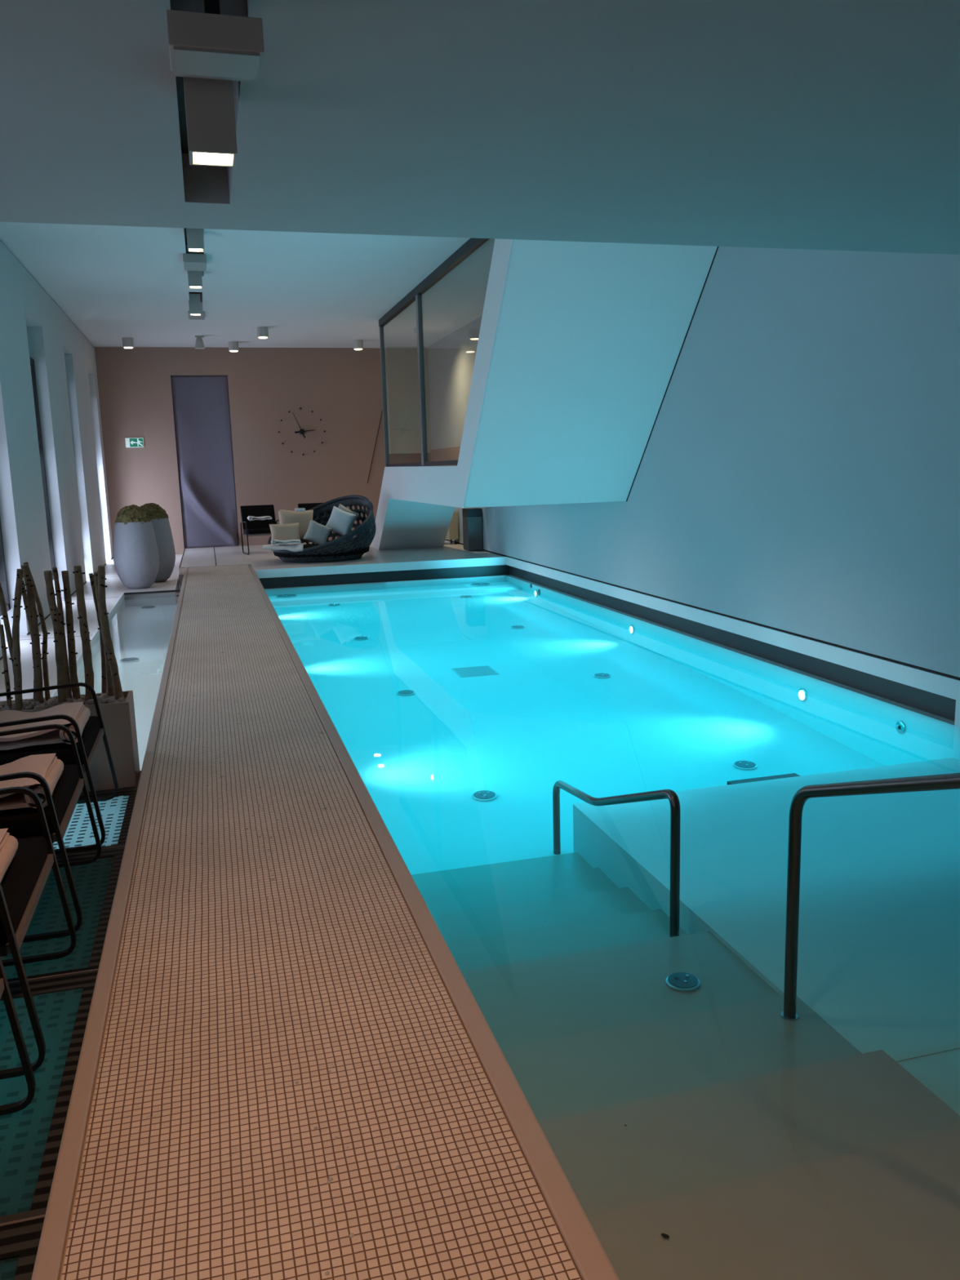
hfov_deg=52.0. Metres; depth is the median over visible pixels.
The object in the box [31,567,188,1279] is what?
strip
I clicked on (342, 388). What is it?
wall
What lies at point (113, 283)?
ceiling
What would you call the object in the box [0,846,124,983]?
floor panel
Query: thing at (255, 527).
armchair
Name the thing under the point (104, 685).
pole
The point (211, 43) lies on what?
ceiling light
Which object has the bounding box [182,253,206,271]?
ceiling box
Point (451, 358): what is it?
wall
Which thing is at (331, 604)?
jet
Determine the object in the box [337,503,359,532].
cushion
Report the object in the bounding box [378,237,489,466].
window frame
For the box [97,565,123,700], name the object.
pole
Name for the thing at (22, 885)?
armchair
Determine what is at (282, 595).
jet
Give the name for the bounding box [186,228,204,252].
ceiling spotlight
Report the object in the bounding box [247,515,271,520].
rolled towel
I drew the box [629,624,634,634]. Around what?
lamp
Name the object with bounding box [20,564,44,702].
pole
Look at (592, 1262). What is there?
strip
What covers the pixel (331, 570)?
wall
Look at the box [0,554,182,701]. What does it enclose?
ledge
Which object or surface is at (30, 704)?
gravel
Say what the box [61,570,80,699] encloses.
pole
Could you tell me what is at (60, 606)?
pole
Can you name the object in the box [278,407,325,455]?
wall clock
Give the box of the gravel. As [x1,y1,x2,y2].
[0,693,124,711]
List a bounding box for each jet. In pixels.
[119,657,139,662]
[141,605,155,608]
[276,594,297,597]
[328,603,340,606]
[354,636,368,640]
[396,689,414,696]
[460,595,471,597]
[471,582,489,586]
[472,790,497,801]
[511,625,524,629]
[593,672,610,678]
[666,972,700,992]
[733,760,756,770]
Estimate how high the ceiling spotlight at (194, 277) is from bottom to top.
0.300 m
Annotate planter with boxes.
[0,690,139,792]
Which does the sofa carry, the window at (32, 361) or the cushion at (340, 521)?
the cushion at (340, 521)
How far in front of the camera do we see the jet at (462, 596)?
16.27 m
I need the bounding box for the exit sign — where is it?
[124,437,143,447]
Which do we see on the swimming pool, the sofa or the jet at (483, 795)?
the jet at (483, 795)
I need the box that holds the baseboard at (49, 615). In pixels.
[0,556,113,660]
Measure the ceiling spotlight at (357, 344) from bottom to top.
0.192 m
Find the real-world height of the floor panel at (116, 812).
0.032 m
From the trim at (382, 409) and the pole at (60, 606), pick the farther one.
the trim at (382, 409)
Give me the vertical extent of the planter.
0.490 m
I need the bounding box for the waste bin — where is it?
[462,507,483,551]
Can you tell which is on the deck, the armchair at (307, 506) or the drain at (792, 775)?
the armchair at (307, 506)
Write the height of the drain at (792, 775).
0.082 m
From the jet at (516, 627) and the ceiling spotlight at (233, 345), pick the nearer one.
the jet at (516, 627)
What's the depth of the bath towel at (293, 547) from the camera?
17.27 m
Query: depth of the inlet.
7.66 m
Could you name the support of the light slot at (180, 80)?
attached to the ceiling at (830, 125)
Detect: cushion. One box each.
[269,522,301,543]
[273,542,369,559]
[277,509,315,542]
[303,519,331,544]
[325,506,355,535]
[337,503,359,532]
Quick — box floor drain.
[451,665,499,677]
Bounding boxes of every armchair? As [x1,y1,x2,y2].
[0,682,118,854]
[0,724,101,942]
[0,786,76,1079]
[0,955,35,1115]
[240,504,279,555]
[297,502,337,537]
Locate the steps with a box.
[411,852,959,1279]
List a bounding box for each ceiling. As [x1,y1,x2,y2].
[0,0,959,254]
[0,222,494,347]
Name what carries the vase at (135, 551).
on the ledge at (114, 588)
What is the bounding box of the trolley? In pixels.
[444,511,458,544]
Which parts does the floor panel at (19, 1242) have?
pane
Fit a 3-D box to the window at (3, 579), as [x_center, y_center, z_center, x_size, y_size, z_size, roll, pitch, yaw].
[-5.261,-1.806,9.981,0.350,3.816,1.350,-4,10,-15]
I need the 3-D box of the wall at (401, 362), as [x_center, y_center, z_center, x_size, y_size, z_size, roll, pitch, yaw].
[-1.615,-5.450,22.408,0.990,2.350,0.230,-4,10,-15]
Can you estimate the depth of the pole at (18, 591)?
5.31 m
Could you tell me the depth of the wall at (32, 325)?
13.90 m
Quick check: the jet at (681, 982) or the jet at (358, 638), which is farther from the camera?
the jet at (358, 638)
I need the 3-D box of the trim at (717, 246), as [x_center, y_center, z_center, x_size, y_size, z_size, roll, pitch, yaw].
[2.173,-3.089,10.784,0.018,3.185,2.792,-4,10,-15]
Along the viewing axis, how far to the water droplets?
2.66 m
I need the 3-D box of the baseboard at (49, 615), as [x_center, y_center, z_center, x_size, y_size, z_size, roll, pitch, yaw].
[-4.502,0.212,9.370,1.210,0.020,25.340,-4,10,-15]
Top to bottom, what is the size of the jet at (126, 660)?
0.030 m
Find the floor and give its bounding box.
[50,592,177,770]
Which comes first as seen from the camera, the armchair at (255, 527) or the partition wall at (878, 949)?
the partition wall at (878, 949)
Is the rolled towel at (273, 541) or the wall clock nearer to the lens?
the rolled towel at (273, 541)
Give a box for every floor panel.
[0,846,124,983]
[0,970,97,1226]
[0,1217,44,1279]
[52,790,137,854]
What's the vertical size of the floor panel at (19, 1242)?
0.032 m
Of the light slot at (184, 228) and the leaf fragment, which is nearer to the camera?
the leaf fragment
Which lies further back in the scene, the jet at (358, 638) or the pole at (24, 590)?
the jet at (358, 638)
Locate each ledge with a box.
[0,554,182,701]
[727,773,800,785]
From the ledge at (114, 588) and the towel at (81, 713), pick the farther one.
the ledge at (114, 588)
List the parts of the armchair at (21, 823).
seat frame, seat, frame, frame, rail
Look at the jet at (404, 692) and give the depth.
10.14 m
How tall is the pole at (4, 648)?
0.520 m
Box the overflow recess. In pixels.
[258,564,955,720]
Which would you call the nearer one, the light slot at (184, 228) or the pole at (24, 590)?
the pole at (24, 590)
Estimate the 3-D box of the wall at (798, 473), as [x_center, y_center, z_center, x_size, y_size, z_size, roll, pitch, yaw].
[2.474,-1.947,10.955,0.500,6.300,25.340,-4,10,-15]
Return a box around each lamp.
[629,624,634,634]
[798,688,807,702]
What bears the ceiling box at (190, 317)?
attached to the ceiling at (113, 283)
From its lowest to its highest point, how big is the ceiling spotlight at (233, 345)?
0.192 m
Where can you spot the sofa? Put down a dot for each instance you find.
(345, 547)
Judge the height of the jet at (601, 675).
0.030 m
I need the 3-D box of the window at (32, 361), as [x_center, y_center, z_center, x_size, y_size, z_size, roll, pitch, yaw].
[-6.197,-2.371,13.332,0.350,3.816,1.400,-4,10,-15]
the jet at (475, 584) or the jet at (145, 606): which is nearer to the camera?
the jet at (145, 606)
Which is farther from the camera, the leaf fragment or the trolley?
the trolley
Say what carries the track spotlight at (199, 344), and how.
attached to the ceiling at (113, 283)
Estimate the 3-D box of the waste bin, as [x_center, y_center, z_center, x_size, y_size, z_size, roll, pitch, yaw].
[-0.145,-2.157,19.129,0.285,0.798,0.420,-4,10,-15]
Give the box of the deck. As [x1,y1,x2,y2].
[178,539,505,577]
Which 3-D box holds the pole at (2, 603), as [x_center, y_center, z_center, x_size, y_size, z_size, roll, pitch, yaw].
[-2.572,-0.058,5.351,0.087,0.606,0.040,-4,10,-15]
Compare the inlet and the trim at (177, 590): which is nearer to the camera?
the inlet
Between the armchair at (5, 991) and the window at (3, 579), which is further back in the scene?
the window at (3, 579)
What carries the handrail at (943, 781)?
on the steps
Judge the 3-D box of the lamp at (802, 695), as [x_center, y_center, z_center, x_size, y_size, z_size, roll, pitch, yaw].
[2.927,0.500,8.927,0.030,0.124,0.124,-4,10,-15]
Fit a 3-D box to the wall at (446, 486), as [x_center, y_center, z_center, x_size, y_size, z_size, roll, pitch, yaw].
[-0.939,-3.240,15.375,0.020,4.300,10.730,-4,10,-15]
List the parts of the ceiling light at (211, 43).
stem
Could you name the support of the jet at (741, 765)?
on the swimming pool
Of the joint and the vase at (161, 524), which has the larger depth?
the joint
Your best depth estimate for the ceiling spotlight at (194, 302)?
15.49 m
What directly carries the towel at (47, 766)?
on the armchair at (21, 823)
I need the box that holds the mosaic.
[61,564,580,1279]
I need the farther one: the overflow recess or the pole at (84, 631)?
the overflow recess
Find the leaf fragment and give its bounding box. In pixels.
[660,1233,669,1237]
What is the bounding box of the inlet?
[895,720,905,733]
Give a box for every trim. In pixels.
[124,589,180,595]
[367,408,382,483]
[445,539,959,679]
[626,246,719,501]
[890,1041,959,1062]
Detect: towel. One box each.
[0,702,90,750]
[0,753,63,809]
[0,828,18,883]
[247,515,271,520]
[262,542,303,551]
[271,539,301,544]
[294,507,305,511]
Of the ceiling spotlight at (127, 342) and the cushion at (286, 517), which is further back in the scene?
the ceiling spotlight at (127, 342)
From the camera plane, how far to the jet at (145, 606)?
14.63 m
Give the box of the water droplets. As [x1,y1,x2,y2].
[182,739,400,1275]
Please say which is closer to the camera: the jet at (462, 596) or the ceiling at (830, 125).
the ceiling at (830, 125)
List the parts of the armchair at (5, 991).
rail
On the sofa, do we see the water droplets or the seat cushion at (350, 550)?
the seat cushion at (350, 550)
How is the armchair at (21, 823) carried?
on the floor panel at (95, 882)
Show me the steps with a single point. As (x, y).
(764, 1145)
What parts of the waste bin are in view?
lid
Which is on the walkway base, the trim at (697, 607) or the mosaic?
the mosaic
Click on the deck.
(260, 558)
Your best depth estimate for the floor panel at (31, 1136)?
2.83 m
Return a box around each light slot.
[175,76,188,153]
[183,227,203,244]
[188,292,202,302]
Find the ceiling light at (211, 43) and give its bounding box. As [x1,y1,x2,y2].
[165,0,264,79]
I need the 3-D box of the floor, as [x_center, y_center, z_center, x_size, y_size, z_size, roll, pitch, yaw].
[-3.676,0.314,10.391,0.870,0.580,9.690,-4,10,-15]
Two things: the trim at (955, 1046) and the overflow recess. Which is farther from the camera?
the overflow recess
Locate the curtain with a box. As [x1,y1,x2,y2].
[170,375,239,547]
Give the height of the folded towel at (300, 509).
0.060 m
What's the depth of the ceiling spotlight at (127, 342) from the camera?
19.39 m
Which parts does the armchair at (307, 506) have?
backrest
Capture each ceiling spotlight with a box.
[121,337,133,348]
[182,76,237,167]
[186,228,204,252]
[187,271,202,288]
[188,293,201,315]
[227,341,239,351]
[257,326,268,338]
[352,339,363,350]
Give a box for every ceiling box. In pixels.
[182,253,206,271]
[187,311,204,319]
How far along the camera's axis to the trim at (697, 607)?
9.39 m
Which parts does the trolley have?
panel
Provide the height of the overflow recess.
0.187 m
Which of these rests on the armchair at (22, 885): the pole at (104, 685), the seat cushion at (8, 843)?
the seat cushion at (8, 843)
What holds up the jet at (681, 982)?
on the steps
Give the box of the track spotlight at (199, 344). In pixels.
[195,335,204,349]
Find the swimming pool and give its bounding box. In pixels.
[273,591,884,874]
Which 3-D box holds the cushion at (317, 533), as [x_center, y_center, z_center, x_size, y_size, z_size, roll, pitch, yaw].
[-2.933,-1.930,17.770,0.548,0.521,0.234,-5,10,-18]
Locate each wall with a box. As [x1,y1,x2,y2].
[0,240,113,657]
[93,346,431,554]
[254,556,506,595]
[370,238,514,550]
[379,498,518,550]
[384,346,431,453]
[427,315,482,466]
[448,246,959,765]
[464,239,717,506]
[573,757,959,1115]
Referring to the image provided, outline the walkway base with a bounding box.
[58,564,582,1279]
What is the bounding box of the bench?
[267,581,521,605]
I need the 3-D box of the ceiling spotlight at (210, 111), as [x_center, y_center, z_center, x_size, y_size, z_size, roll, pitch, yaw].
[-0.934,-1.827,3.397,0.160,0.310,0.160,-4,10,-15]
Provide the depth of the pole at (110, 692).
5.55 m
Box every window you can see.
[0,519,10,616]
[29,356,55,579]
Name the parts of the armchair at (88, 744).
seat, rail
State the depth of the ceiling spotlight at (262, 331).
18.47 m
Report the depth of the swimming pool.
9.12 m
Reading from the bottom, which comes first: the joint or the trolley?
the joint
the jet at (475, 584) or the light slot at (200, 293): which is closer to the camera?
the light slot at (200, 293)
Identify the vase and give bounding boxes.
[113,504,159,589]
[140,502,175,582]
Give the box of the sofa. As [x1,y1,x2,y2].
[267,494,376,562]
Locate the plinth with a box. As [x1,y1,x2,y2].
[80,770,141,795]
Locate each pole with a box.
[0,582,13,675]
[0,624,13,707]
[11,568,23,711]
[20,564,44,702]
[22,580,35,700]
[23,561,50,701]
[43,570,66,702]
[52,567,72,698]
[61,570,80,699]
[72,565,93,700]
[88,573,106,693]
[92,571,114,696]
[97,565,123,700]
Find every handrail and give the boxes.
[552,780,680,937]
[780,773,959,1021]
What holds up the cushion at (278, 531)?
on the sofa
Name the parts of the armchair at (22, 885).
seat frame, frame, seat, rail, frame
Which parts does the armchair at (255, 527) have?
frame, seat, backrest, rail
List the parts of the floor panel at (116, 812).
frame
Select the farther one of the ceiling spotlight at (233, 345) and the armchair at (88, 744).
the ceiling spotlight at (233, 345)
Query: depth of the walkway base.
2.89 m
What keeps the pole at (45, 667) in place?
in the gravel
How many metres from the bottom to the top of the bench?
0.760 m
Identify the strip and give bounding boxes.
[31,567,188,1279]
[250,569,619,1279]
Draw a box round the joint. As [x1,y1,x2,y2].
[179,546,216,567]
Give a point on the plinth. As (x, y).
(123, 789)

